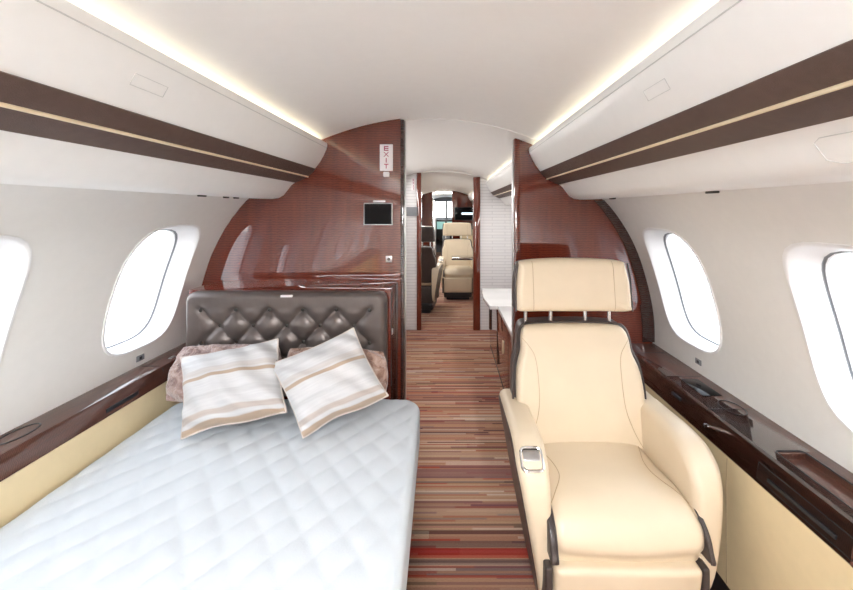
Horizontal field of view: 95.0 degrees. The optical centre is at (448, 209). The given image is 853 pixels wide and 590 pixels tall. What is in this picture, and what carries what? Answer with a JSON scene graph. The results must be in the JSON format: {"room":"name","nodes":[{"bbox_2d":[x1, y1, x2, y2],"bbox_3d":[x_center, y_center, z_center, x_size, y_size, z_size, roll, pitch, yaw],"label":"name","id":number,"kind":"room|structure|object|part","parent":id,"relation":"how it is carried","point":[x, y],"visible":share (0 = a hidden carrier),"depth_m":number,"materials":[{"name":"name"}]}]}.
{"room":"aircraft cabin","nodes":[
{"label":"aircraft cabin","id":0,"kind":"room"},
{"bbox_2d":[0,184,248,434],"bbox_3d":[-1.022,0.535,5.300,0.544,1.760,15.800,0,0,0],"label":"wall","id":1,"kind":"structure","parent":0,"point":[80,240],"depth_m":1.25,"materials":[{"name":"white plastic"}]},
{"bbox_2d":[0,235,31,361],"bbox_3d":[-1.256,0.319,0.895,0.300,0.518,0.404,0,0,0],"label":"window","id":2,"kind":"structure","parent":1,"relation":"in","point":[15,252],"depth_m":1.08,"materials":[{"name":"white plastic"}]},
{"bbox_2d":[0,342,185,527],"bbox_3d":[-1.232,1.020,-0.292,0.119,0.749,4.516,0,0,0],"label":"ledge","id":3,"kind":"object","parent":1,"relation":"attached to","point":[41,454],"visible":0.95,"depth_m":1.24,"materials":[{"name":"brown wood"}]},
{"bbox_3d":[-1.248,0.648,1.130,0.060,0.004,0.114,0,0,0],"label":"cup holder lid","id":4,"kind":"part","parent":3,"relation":"part of","materials":[{"name":"black wood"}]},
{"bbox_2d":[136,353,143,361],"bbox_3d":[-1.291,0.618,1.630,0.009,0.024,0.040,0,0,0],"label":"power outlet","id":5,"kind":"object","parent":1,"relation":"attached to","point":[140,357],"visible":1,"depth_m":1.63,"materials":[{"name":"black plastic"}]},
{"bbox_2d":[102,224,200,356],"bbox_3d":[-1.256,0.319,1.620,0.300,0.518,0.404,0,0,0],"label":"window","id":6,"kind":"structure","parent":1,"relation":"in","point":[183,240],"depth_m":1.78,"materials":[{"name":"white plastic"}]},
{"bbox_3d":[-1.309,0.319,1.620,0.195,0.478,0.351,0,0,0],"label":"frame","id":7,"kind":"part","parent":6,"relation":"part of","materials":[{"name":"white plastic"}]},
{"bbox_2d":[0,0,326,198],"bbox_3d":[-0.815,-0.197,-0.307,0.403,0.291,4.545,0,0,0],"label":"bin","id":8,"kind":"object","parent":1,"relation":"attached to","point":[85,103],"visible":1,"depth_m":0.83,"materials":[{"name":"plastic"}]},
{"bbox_2d":[202,119,405,399],"bbox_3d":[-0.754,0.477,2.006,1.066,1.876,0.079,0,0,0],"label":"wall","id":9,"kind":"structure","parent":0,"point":[315,231],"depth_m":1.97,"materials":[{"name":"brown wood"}]},
{"bbox_2d":[364,200,392,224],"bbox_3d":[-0.356,0.014,1.963,0.146,0.125,0.014,0,0,0],"label":"wall screen","id":10,"kind":"object","parent":9,"relation":"attached to","point":[374,213],"visible":1,"depth_m":1.96,"materials":[{"name":"glass"}]},
{"bbox_2d":[383,172,388,176],"bbox_3d":[-0.315,-0.179,1.962,0.030,0.025,0.014,0,0,0],"label":"sensor box","id":11,"kind":"object","parent":9,"relation":"attached to","point":[385,174],"visible":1,"depth_m":1.96,"materials":[{"name":"white plastic"}]},
{"bbox_2d":[380,144,392,170],"bbox_3d":[-0.316,-0.264,1.964,0.066,0.134,0.009,0,0,0],"label":"exit sign","id":12,"kind":"object","parent":9,"relation":"attached to","point":[386,150],"visible":1,"depth_m":1.96,"materials":[{"name":"white plastic"}]},
{"bbox_2d":[386,256,391,261],"bbox_3d":[-0.303,0.247,1.965,0.032,0.032,0.009,0,0,0],"label":"switch","id":13,"kind":"object","parent":9,"relation":"attached to","point":[388,258],"visible":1,"depth_m":1.97,"materials":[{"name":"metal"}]},
{"bbox_2d":[67,0,718,198],"bbox_3d":[-0.090,-0.398,5.300,1.320,0.243,15.800,0,0,0],"label":"ceiling","id":14,"kind":"structure","parent":0,"point":[326,68],"depth_m":1.08,"materials":[{"name":"white plastic"}]},
{"bbox_2d":[436,191,451,193],"bbox_3d":[-0.140,-0.432,9.600,0.476,0.020,0.936,0,0,0],"label":"recessed light","id":15,"kind":"object","parent":14,"relation":"in","point":[439,192],"visible":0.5,"depth_m":9.40,"materials":[{"name":"white"}]},
{"bbox_2d":[436,192,451,193],"bbox_3d":[-0.140,-0.432,9.600,0.440,0.020,0.900,0,0,0],"label":"diffuser","id":16,"kind":"object","parent":15,"relation":"attached to","point":[436,192],"depth_m":9.40,"materials":[{"name":"white"}]},
{"bbox_2d":[433,197,451,251],"bbox_3d":[-0.090,0.465,13.170,2.400,1.900,0.060,0,0,0],"label":"wall","id":17,"kind":"structure","parent":0,"point":[441,199],"depth_m":13.14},
{"bbox_2d":[422,191,472,245],"bbox_3d":[-0.090,0.487,9.010,2.394,1.855,0.060,0,0,0],"label":"wall","id":18,"kind":"structure","parent":0,"point":[459,199],"depth_m":8.98,"materials":[{"name":"brown wood"}]},
{"bbox_3d":[-0.839,0.499,9.010,0.897,1.831,0.060,0,0,0],"label":"panel","id":19,"kind":"part","parent":18,"relation":"part of","materials":[{"name":"brown wood"}]},
{"bbox_3d":[0.589,0.487,9.010,1.037,1.855,0.060,0,0,0],"label":"panel","id":20,"kind":"part","parent":18,"relation":"part of","materials":[{"name":"brown wood"}]},
{"bbox_2d":[455,207,472,219],"bbox_3d":[0.410,0.085,8.953,0.560,0.300,0.044,0,0,0],"label":"television","id":21,"kind":"object","parent":18,"relation":"attached to","point":[461,213],"visible":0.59,"depth_m":8.93,"materials":[{"name":"black plastic"}]},
{"bbox_2d":[406,173,511,329],"bbox_3d":[-0.090,0.489,4.635,2.394,1.852,0.110,0,0,0],"label":"wall","id":22,"kind":"structure","parent":0,"point":[492,218],"depth_m":4.60,"materials":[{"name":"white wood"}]},
{"bbox_3d":[-0.831,0.494,4.630,0.912,1.842,0.060,0,0,0],"label":"panel","id":23,"kind":"part","parent":22,"relation":"part of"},
{"bbox_2d":[406,207,417,215],"bbox_3d":[-0.442,0.018,4.590,0.153,0.106,0.020,0,0,0],"label":"screen","id":24,"kind":"object","parent":22,"relation":"attached to","point":[410,211],"visible":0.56,"depth_m":4.58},
{"bbox_2d":[411,178,415,190],"bbox_3d":[-0.418,-0.301,4.594,0.053,0.153,0.009,0,0,0],"label":"exit sign","id":25,"kind":"object","parent":22,"relation":"attached to","point":[413,180],"visible":1,"depth_m":4.59,"materials":[{"name":"white plastic"}]},
{"bbox_3d":[-0.354,0.489,4.635,0.052,1.852,0.110,0,0,0],"label":"door post","id":26,"kind":"part","parent":22,"relation":"part of","materials":[{"name":"brown wood"}]},
{"bbox_3d":[0.326,0.512,4.635,0.082,1.805,0.110,0,0,0],"label":"door post","id":27,"kind":"part","parent":22,"relation":"part of","materials":[{"name":"brown wood"}]},
{"bbox_3d":[0.736,0.517,4.630,0.742,1.795,0.060,0,0,0],"label":"panel","id":28,"kind":"part","parent":22,"relation":"part of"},
{"bbox_2d":[406,252,535,589],"bbox_3d":[-0.090,1.445,5.300,2.120,0.060,15.800,0,0,0],"label":"floor","id":29,"kind":"structure","parent":0,"point":[467,533],"depth_m":2.15,"materials":[{"name":"carpet"}]},
{"bbox_2d":[0,399,419,589],"bbox_3d":[-0.622,1.106,0.672,1.084,0.588,2.045,0,0,0],"label":"bed","id":30,"kind":"object","parent":29,"relation":"on","point":[258,504],"visible":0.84,"depth_m":1.05,"materials":[{"name":"white fabric"}]},
{"bbox_2d":[166,344,281,401],"bbox_3d":[-0.894,0.661,1.574,0.464,0.212,0.172,0,0,0],"label":"plush pillow","id":31,"kind":"object","parent":30,"relation":"on","point":[174,388],"visible":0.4,"depth_m":1.57,"materials":[{"name":"fabric"}]},
{"bbox_2d":[180,338,286,439],"bbox_3d":[-0.831,0.659,1.470,0.481,0.283,0.223,0,0,0],"label":"striped pillow","id":32,"kind":"object","parent":30,"relation":"on","point":[237,385],"visible":0.97,"depth_m":1.41,"materials":[{"name":"fabric"}]},
{"bbox_2d":[274,327,388,438],"bbox_3d":[-0.453,0.632,1.471,0.434,0.330,0.207,0,0,-17],"label":"striped pillow","id":33,"kind":"object","parent":30,"relation":"on","point":[329,380],"visible":1,"depth_m":1.42,"materials":[{"name":"fabric"}]},
{"bbox_2d":[288,347,387,402],"bbox_3d":[-0.457,0.667,1.581,0.421,0.193,0.165,0,0,0],"label":"plush pillow","id":34,"kind":"object","parent":30,"relation":"on","point":[377,360],"visible":0.19,"depth_m":1.59,"materials":[{"name":"fabric"}]},
{"bbox_2d":[189,281,397,399],"bbox_3d":[-0.712,0.887,1.859,0.913,1.056,0.218,0,0,0],"label":"base cabinet","id":35,"kind":"object","parent":29,"relation":"on","point":[390,288],"visible":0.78,"depth_m":1.84,"materials":[{"name":"brown wood"}]},
{"bbox_2d":[186,290,387,395],"bbox_3d":[-0.710,0.586,1.720,0.876,0.458,0.094,0,0,0],"label":"headboard","id":36,"kind":"object","parent":35,"relation":"attached to","point":[297,318],"visible":0.6,"depth_m":1.68,"materials":[{"name":"leather"}]},
{"bbox_2d":[422,226,442,312],"bbox_3d":[-0.430,0.814,5.534,0.650,1.202,0.684,0,0,6],"label":"leather armchair","id":37,"kind":"object","parent":29,"relation":"on","point":[431,270],"visible":0.49,"depth_m":5.27,"materials":[{"name":"brown leather"}]},
{"bbox_3d":[-0.419,1.170,5.560,0.450,0.260,0.400,0,0,6],"label":"seat frame","id":38,"kind":"part","parent":37,"relation":"part of","materials":[{"name":"leather"}]},
{"bbox_3d":[-0.161,1.027,5.517,0.106,0.536,0.550,0,0,6],"label":"armrest","id":39,"kind":"part","parent":37,"relation":"part of","materials":[{"name":"beige leather"}]},
{"bbox_2d":[432,198,435,254],"bbox_3d":[-0.552,0.565,10.285,0.375,1.700,2.430,0,0,0],"label":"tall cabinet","id":40,"kind":"object","parent":29,"relation":"on","point":[433,201],"visible":0.24,"depth_m":10.22,"materials":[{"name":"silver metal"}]},
{"bbox_2d":[436,219,451,245],"bbox_3d":[-0.090,0.850,12.550,1.800,1.110,1.100,0,0,0],"label":"panel","id":41,"kind":"object","parent":29,"relation":"on","point":[439,222],"visible":0.16,"depth_m":12.60,"materials":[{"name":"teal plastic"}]},
{"bbox_2d":[438,223,472,299],"bbox_3d":[0.149,0.814,6.367,0.650,1.202,0.684,0,0,0],"label":"leather armchair","id":42,"kind":"object","parent":29,"relation":"on","point":[457,275],"visible":0.88,"depth_m":6.42,"materials":[{"name":"beige leather"}]},
{"bbox_3d":[-0.121,1.027,6.357,0.106,0.536,0.550,0,0,0],"label":"armrest","id":43,"kind":"part","parent":42,"relation":"part of","materials":[{"name":"beige leather"}]},
{"bbox_3d":[0.140,0.742,6.522,0.513,0.501,0.211,0,0,0],"label":"backrest","id":44,"kind":"part","parent":42,"relation":"part of","materials":[{"name":"beige leather"}]},
{"bbox_2d":[445,265,472,277],"bbox_3d":[0.150,0.984,6.295,0.456,0.166,0.513,0,0,0],"label":"seat cushion","id":45,"kind":"object","parent":42,"relation":"on","point":[451,271],"depth_m":6.07,"materials":[{"name":"beige leather"}]},
{"bbox_2d":[452,256,472,259],"bbox_3d":[0.470,1.065,5.930,0.860,0.700,0.360,0,0,0],"label":"folding table","id":46,"kind":"object","parent":29,"relation":"on","point":[453,257],"visible":0.21,"depth_m":5.81,"materials":[{"name":"brown wood"}]},
{"bbox_2d":[460,227,472,246],"bbox_3d":[0.560,0.900,8.665,0.640,1.030,0.590,0,0,0],"label":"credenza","id":47,"kind":"object","parent":29,"relation":"on","point":[471,236],"visible":0.02,"depth_m":8.38,"materials":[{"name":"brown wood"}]},
{"bbox_2d":[482,288,511,388],"bbox_3d":[0.627,1.121,3.160,0.605,0.587,1.920,0,0,0],"label":"credenza","id":48,"kind":"object","parent":29,"relation":"on","point":[498,300],"visible":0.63,"depth_m":3.35,"materials":[{"name":"brown wood"}]},
{"bbox_2d":[499,258,722,589],"bbox_3d":[0.539,0.814,1.467,0.650,1.202,0.684,0,0,0],"label":"leather armchair","id":49,"kind":"object","parent":29,"relation":"on","point":[614,490],"visible":1,"depth_m":1.38,"materials":[{"name":"beige leather"}]},
{"bbox_3d":[0.269,1.027,1.458,0.106,0.536,0.550,0,0,0],"label":"armrest","id":50,"kind":"part","parent":49,"relation":"part of","materials":[{"name":"beige leather"}]},
{"bbox_3d":[0.336,0.455,1.713,0.015,0.080,0.015,0,0,0],"label":"headrest post","id":51,"kind":"part","parent":49,"relation":"part of","materials":[{"name":"silver metal"}]},
{"bbox_3d":[0.265,0.790,1.253,0.054,0.023,0.027,0,0,0],"label":"latch lever","id":52,"kind":"part","parent":49,"relation":"part of","materials":[{"name":"metal"}]},
{"bbox_3d":[0.446,0.455,1.712,0.015,0.080,0.015,0,0,0],"label":"headrest post","id":53,"kind":"part","parent":49,"relation":"part of","materials":[{"name":"silver metal"}]},
{"bbox_3d":[0.310,0.979,1.380,0.022,0.145,0.503,0,0,0],"label":"seat","id":54,"kind":"part","parent":49,"relation":"part of","materials":[{"name":"leather"}]},
{"bbox_3d":[0.531,0.742,1.622,0.513,0.501,0.211,0,0,0],"label":"backrest","id":55,"kind":"part","parent":49,"relation":"part of","materials":[{"name":"beige leather"}]},
{"bbox_3d":[0.596,0.455,1.712,0.015,0.080,0.015,0,0,0],"label":"headrest post","id":56,"kind":"part","parent":49,"relation":"part of","materials":[{"name":"silver metal"}]},
{"bbox_3d":[0.701,0.455,1.711,0.015,0.080,0.015,0,0,0],"label":"headrest post","id":57,"kind":"part","parent":49,"relation":"part of","materials":[{"name":"silver metal"}]},
{"bbox_2d":[544,442,703,561],"bbox_3d":[0.540,0.984,1.395,0.456,0.166,0.513,0,0,0],"label":"seat cushion","id":58,"kind":"object","parent":49,"relation":"on","point":[607,501],"depth_m":1.20,"materials":[{"name":"beige leather"}]},
{"bbox_3d":[0.809,1.027,1.455,0.106,0.536,0.550,0,0,0],"label":"armrest","id":59,"kind":"part","parent":49,"relation":"part of","materials":[{"name":"beige leather"}]},
{"bbox_3d":[0.770,0.979,1.378,0.013,0.145,0.503,0,0,0],"label":"seat","id":60,"kind":"part","parent":49,"relation":"part of","materials":[{"name":"leather"}]},
{"bbox_2d":[631,343,852,589],"bbox_3d":[1.015,1.067,-0.216,0.194,0.691,4.668,0,0,0],"label":"ledge","id":61,"kind":"object","parent":29,"relation":"on","point":[787,520],"visible":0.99,"depth_m":1.17,"materials":[{"name":"brown wood"}]},
{"bbox_3d":[1.028,0.724,1.595,0.075,0.002,0.150,0,0,0],"label":"control panel","id":62,"kind":"part","parent":61,"relation":"part of","materials":[{"name":"black glass"}]},
{"bbox_3d":[1.038,0.724,1.430,0.076,0.004,0.114,0,0,-4],"label":"cup holder lid","id":63,"kind":"part","parent":61,"relation":"part of","materials":[{"name":"black plastic"}]},
{"bbox_3d":[0.924,0.782,1.030,0.008,0.010,0.200,0,0,0],"label":"drawer pull","id":64,"kind":"part","parent":61,"relation":"part of","materials":[{"name":"brown wood"}]},
{"bbox_2d":[775,450,852,510],"bbox_3d":[1.020,0.738,0.895,0.094,0.033,0.561,0,0,0],"label":"tray","id":65,"kind":"object","parent":61,"relation":"on","point":[834,484],"depth_m":1.08,"materials":[{"name":"brown wood"}]},
{"bbox_2d":[512,138,654,348],"bbox_3d":[0.730,0.512,2.151,0.764,1.806,0.087,0,0,0],"label":"wall","id":66,"kind":"structure","parent":0,"point":[547,222],"depth_m":2.12,"materials":[{"name":"brown wood"}]},
{"bbox_2d":[602,181,852,472],"bbox_3d":[0.842,0.535,5.300,0.544,1.760,15.800,0,0,0],"label":"wall","id":67,"kind":"structure","parent":0,"point":[740,237],"depth_m":1.30,"materials":[{"name":"white plastic"}]},
{"bbox_2d":[468,192,472,202],"bbox_3d":[0.634,-0.199,6.845,0.403,0.286,4.250,0,0,0],"label":"bin","id":68,"kind":"object","parent":67,"relation":"attached to","point":[470,196],"visible":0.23,"depth_m":8.23,"materials":[{"name":"plastic"}]},
{"bbox_2d":[486,162,511,204],"bbox_3d":[0.634,-0.199,3.388,0.403,0.286,2.415,0,0,0],"label":"bin","id":69,"kind":"object","parent":67,"relation":"attached to","point":[499,185],"visible":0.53,"depth_m":3.64,"materials":[{"name":"plastic"}]},
{"bbox_2d":[642,228,722,354],"bbox_3d":[1.086,0.352,1.775,0.290,0.541,0.435,0,0,0],"label":"window","id":70,"kind":"structure","parent":67,"relation":"in","point":[658,241],"depth_m":1.95,"materials":[{"name":"white plastic"}]},
{"bbox_3d":[1.138,0.352,1.775,0.185,0.499,0.378,0,0,0],"label":"frame","id":71,"kind":"part","parent":70,"relation":"part of","materials":[{"name":"white plastic"}]},
{"bbox_2d":[529,0,852,199],"bbox_3d":[0.634,-0.197,-0.233,0.403,0.291,4.695,0,0,0],"label":"bin","id":72,"kind":"object","parent":67,"relation":"attached to","point":[749,94],"visible":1,"depth_m":0.74,"materials":[{"name":"plastic"}]},
{"bbox_3d":[0.633,-0.099,0.472,0.035,0.045,0.387,0,0,0],"label":"mask door","id":73,"kind":"part","parent":72,"relation":"part of","materials":[{"name":"white plastic"}]},
{"bbox_2d":[695,357,701,365],"bbox_3d":[1.113,0.677,1.740,0.009,0.024,0.040,0,0,0],"label":"power outlet","id":74,"kind":"object","parent":67,"relation":"attached to","point":[697,360],"visible":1,"depth_m":1.74,"materials":[{"name":"black plastic"}]},
{"bbox_2d":[782,242,852,432],"bbox_3d":[1.086,0.352,0.958,0.290,0.541,0.430,0,0,0],"label":"window","id":75,"kind":"structure","parent":67,"relation":"in","point":[809,267],"depth_m":1.14,"materials":[{"name":"white plastic"}]},
{"bbox_3d":[1.138,0.352,0.958,0.185,0.499,0.374,0,0,0],"label":"frame","id":76,"kind":"part","parent":75,"relation":"part of","materials":[{"name":"white plastic"}]},
{"label":"outside","id":77,"kind":"structure","parent":0,"visible":0},
{"bbox_2d":[105,233,852,345],"bbox_3d":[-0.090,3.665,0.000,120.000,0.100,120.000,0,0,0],"label":"window panes","id":78,"kind":"structure","parent":77,"point":[132,294],"depth_m":18.19,"materials":[{"name":"glass"}]}
]}

